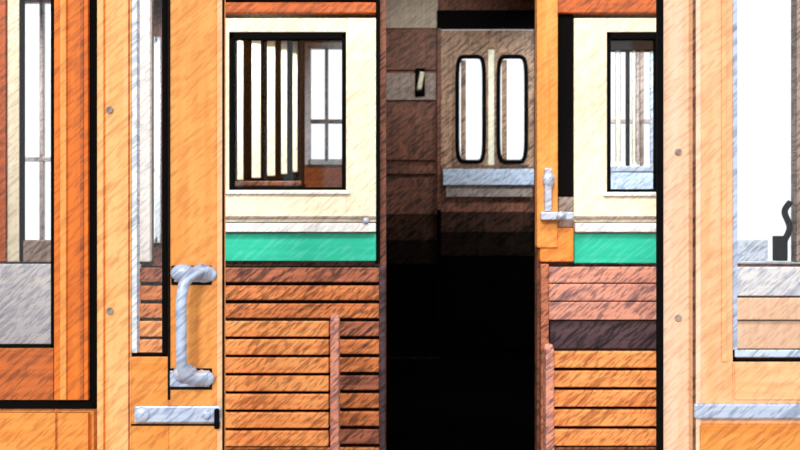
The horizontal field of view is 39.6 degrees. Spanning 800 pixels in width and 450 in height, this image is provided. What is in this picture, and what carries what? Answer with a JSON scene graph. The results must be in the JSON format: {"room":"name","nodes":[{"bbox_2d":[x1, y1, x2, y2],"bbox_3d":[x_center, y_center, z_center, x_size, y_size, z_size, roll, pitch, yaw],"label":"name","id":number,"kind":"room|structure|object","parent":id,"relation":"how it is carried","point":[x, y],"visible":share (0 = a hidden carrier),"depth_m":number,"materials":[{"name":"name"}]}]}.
{"room":"train carriage","nodes":[
{"label":"train carriage","id":0,"kind":"room"},
{"bbox_2d":[0,0,688,449],"bbox_3d":[0.000,0.075,1.978,4.700,2.450,0.084,0,0,0],"label":"wall","id":1,"kind":"structure","parent":0,"point":[48,396],"depth_m":1.95,"materials":[{"name":"orange wood"}]},
{"bbox_2d":[0,0,53,347],"bbox_3d":[-0.790,-0.346,1.968,0.360,1.125,0.016,0,0,0],"label":"window","id":2,"kind":"structure","parent":1,"relation":"in","point":[51,345],"depth_m":1.96,"materials":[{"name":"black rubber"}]},
{"bbox_2d":[97,0,225,449],"bbox_3d":[-0.416,-0.165,1.942,0.221,1.494,0.035,0,0,0],"label":"leaf","id":3,"kind":"object","parent":1,"relation":"attached to","point":[196,28],"visible":0.96,"depth_m":1.93,"materials":[{"name":"brown wood"}]},
{"bbox_2d":[106,106,112,314],"bbox_3d":[-0.504,-0.225,1.928,0.012,0.761,0.004,0,0,0],"label":"screws","id":4,"kind":"object","parent":3,"relation":"attached to","point":[109,109],"visible":1,"depth_m":1.93,"materials":[{"name":"metal"}]},
{"bbox_2d":[132,0,167,356],"bbox_3d":[-0.441,-0.311,1.947,0.068,1.088,0.018,0,0,0],"label":"window frame","id":5,"kind":"structure","parent":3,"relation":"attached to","point":[164,352],"depth_m":1.94,"materials":[{"name":"black rubber"}]},
{"bbox_2d":[134,406,220,428],"bbox_3d":[-0.385,0.333,1.923,0.151,0.040,0.015,0,0,0],"label":"latch plate","id":6,"kind":"object","parent":3,"relation":"attached to","point":[142,414],"visible":1,"depth_m":1.92,"materials":[{"name":"silver metal"}]},
{"bbox_2d":[169,264,216,389],"bbox_3d":[-0.360,0.176,1.903,0.085,0.219,0.065,0,0,0],"label":"door handle","id":7,"kind":"object","parent":3,"relation":"attached to","point":[184,376],"depth_m":1.89,"materials":[{"name":"silver metal"}]},
{"bbox_2d":[675,148,681,321],"bbox_3d":[0.490,-0.169,1.958,0.012,0.679,0.004,0,0,0],"label":"screws","id":8,"kind":"object","parent":1,"relation":"attached to","point":[678,151],"visible":1,"depth_m":1.96,"materials":[{"name":"metal"}]},
{"bbox_2d":[689,0,799,449],"bbox_3d":[0.775,0.075,1.942,0.534,2.150,0.036,0,0,0],"label":"leaf","id":9,"kind":"object","parent":1,"relation":"attached to","point":[714,377],"visible":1,"depth_m":1.93,"materials":[{"name":"orange wood"}]},
{"bbox_2d":[694,403,799,418],"bbox_3d":[0.772,0.322,1.924,0.526,0.026,0.012,0,0,0],"label":"rail","id":10,"kind":"object","parent":9,"relation":"attached to","point":[701,410],"visible":1,"depth_m":1.92,"materials":[{"name":"silver metal"}]},
{"bbox_2d":[700,424,799,449],"bbox_3d":[0.777,0.462,1.927,0.523,0.236,0.006,0,0,0],"label":"panel","id":11,"kind":"object","parent":9,"relation":"attached to","point":[712,436],"visible":1,"depth_m":1.92,"materials":[{"name":"orange wood"}]},
{"bbox_2d":[733,0,799,361],"bbox_3d":[0.751,-0.338,1.942,0.344,1.153,0.019,0,0,0],"label":"window frame","id":12,"kind":"structure","parent":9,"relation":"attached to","point":[736,353],"depth_m":1.93,"materials":[{"name":"silver metal"}]},
{"bbox_2d":[0,0,799,449],"bbox_3d":[0.000,-0.025,3.185,4.620,2.250,0.050,0,0,0],"label":"wall","id":13,"kind":"structure","parent":0,"point":[382,2],"depth_m":3.16,"materials":[{"name":"brown wood"}]},
{"bbox_2d":[140,266,385,449],"bbox_3d":[-0.388,0.393,3.131,0.695,0.556,0.038,0,0,0],"label":"dado","id":14,"kind":"object","parent":13,"relation":"attached to","point":[357,294],"visible":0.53,"depth_m":3.12,"materials":[{"name":"brown wood"}]},
{"bbox_2d":[226,18,375,260],"bbox_3d":[-0.319,-0.242,3.148,0.503,0.687,0.073,0,0,0],"label":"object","id":15,"kind":"structure","parent":13,"relation":"in","point":[355,201],"depth_m":3.14,"materials":[{"name":"beige paint"}]},
{"bbox_2d":[0,0,655,343],"bbox_3d":[-0.281,-0.345,3.135,2.264,1.366,0.050,0,0,0],"label":"trim","id":16,"kind":"structure","parent":13,"relation":"attached to","point":[25,289],"depth_m":3.13,"materials":[{"name":"orange wood"}]},
{"bbox_2d":[540,168,573,220],"bbox_3d":[0.437,-0.085,3.091,0.092,0.147,0.039,0,0,0],"label":"door handle","id":17,"kind":"object","parent":16,"relation":"attached to","point":[548,179],"depth_m":3.08,"materials":[{"name":"silver metal"}]},
{"bbox_2d":[573,18,655,262],"bbox_3d":[0.656,-0.239,3.152,0.328,0.692,0.065,0,0,0],"label":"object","id":18,"kind":"structure","parent":13,"relation":"in","point":[594,200],"depth_m":3.14,"materials":[{"name":"beige paint"}]},
{"bbox_2d":[539,264,799,449],"bbox_3d":[0.859,0.390,3.129,0.930,0.562,0.042,0,0,0],"label":"dado","id":19,"kind":"object","parent":13,"relation":"attached to","point":[585,307],"visible":0.34,"depth_m":3.12,"materials":[{"name":"brown wood"}]},
{"bbox_2d":[737,0,799,261],"bbox_3d":[1.067,-0.461,3.155,0.422,1.134,0.070,0,0,0],"label":"window","id":20,"kind":"structure","parent":13,"relation":"in","point":[747,250],"depth_m":3.14,"materials":[{"name":"silver metal"}]},
{"bbox_2d":[154,0,655,357],"bbox_3d":[0.000,-0.247,5.485,4.620,1.805,0.050,0,0,0],"label":"wall","id":21,"kind":"structure","parent":0,"point":[442,4],"depth_m":5.46,"materials":[{"name":"brown wood"}]},
{"bbox_2d":[25,0,50,239],"bbox_3d":[-1.961,-0.504,5.469,0.628,1.232,0.042,0,0,0],"label":"window","id":22,"kind":"structure","parent":21,"relation":"in","point":[41,159],"depth_m":5.45,"materials":[{"name":"white paint"}]},
{"bbox_2d":[154,37,160,242],"bbox_3d":[-1.233,-0.418,5.469,0.116,1.011,0.042,0,0,0],"label":"window","id":23,"kind":"structure","parent":21,"relation":"in","point":[157,40],"depth_m":5.45,"materials":[{"name":"white paint"}]},
{"bbox_2d":[305,43,341,164],"bbox_3d":[-0.361,-0.595,5.469,0.210,0.598,0.042,0,0,0],"label":"window","id":24,"kind":"structure","parent":21,"relation":"in","point":[308,46],"depth_m":5.45,"materials":[{"name":"white paint"}]},
{"bbox_2d":[235,0,652,356],"bbox_3d":[0.171,-0.301,5.445,2.203,1.894,0.030,0,0,0],"label":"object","id":25,"kind":"structure","parent":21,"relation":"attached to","point":[411,203],"depth_m":5.44,"materials":[{"name":"paint"}]},
{"bbox_2d":[415,68,424,95],"bbox_3d":[0.098,-0.699,5.394,0.049,0.137,0.092,0,0,0],"label":"coat hook","id":26,"kind":"object","parent":25,"relation":"attached to","point":[419,72],"visible":1,"depth_m":5.43,"materials":[{"name":"black"}]},
{"bbox_2d":[437,10,534,358],"bbox_3d":[0.431,-0.196,5.440,0.502,1.702,0.080,0,0,0],"label":"door","id":27,"kind":"structure","parent":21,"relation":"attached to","point":[486,213],"depth_m":5.43,"materials":[{"name":"brown wood"}]},
{"bbox_2d":[454,50,528,164],"bbox_3d":[0.447,-0.574,5.426,0.366,0.562,0.038,0,0,0],"label":"window mouldings","id":28,"kind":"structure","parent":27,"relation":"attached to","point":[459,159],"depth_m":5.42,"materials":[{"name":"black"}]},
{"bbox_2d":[611,52,649,165],"bbox_3d":[1.120,-0.602,5.469,0.303,0.642,0.042,0,0,0],"label":"window","id":29,"kind":"structure","parent":21,"relation":"in","point":[622,121],"depth_m":5.45,"materials":[{"name":"white paint"}]},
{"bbox_2d":[737,261,799,262],"bbox_3d":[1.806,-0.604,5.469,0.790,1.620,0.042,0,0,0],"label":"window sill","id":30,"kind":"structure","parent":21,"relation":"in","point":[737,261],"depth_m":5.45,"materials":[{"name":"white paint"}]},
{"bbox_2d":[386,357,534,449],"bbox_3d":[0.000,0.917,3.800,4.700,0.525,3.560,0,0,0],"label":"floor","id":31,"kind":"structure","parent":0,"point":[432,403],"depth_m":4.08,"materials":[{"name":"black"}]},
{"bbox_2d":[139,313,339,449],"bbox_3d":[-0.458,0.665,2.703,0.606,0.871,0.425,0,0,0],"label":"slatted bench","id":32,"kind":"object","parent":31,"relation":"on","point":[283,375],"visible":0.55,"depth_m":2.87,"materials":[{"name":"brown wood"}]},
{"bbox_2d":[226,41,305,232],"bbox_3d":[-0.408,-0.001,3.835,0.483,1.311,0.270,0,0,0],"label":"guard","id":33,"kind":"object","parent":31,"relation":"on","point":[266,115],"visible":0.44,"depth_m":3.74,"materials":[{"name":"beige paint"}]},
{"bbox_2d":[543,343,655,449],"bbox_3d":[0.588,0.704,2.703,0.432,0.793,0.425,0,0,0],"label":"slatted bench","id":34,"kind":"object","parent":31,"relation":"on","point":[592,397],"visible":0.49,"depth_m":2.87,"materials":[{"name":"brown wood"}]},
{"bbox_2d":[602,41,652,232],"bbox_3d":[0.795,0.003,3.725,0.234,1.304,0.050,0,0,0],"label":"guard","id":35,"kind":"object","parent":31,"relation":"on","point":[617,47],"visible":0.35,"depth_m":3.71,"materials":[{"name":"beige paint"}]}
]}

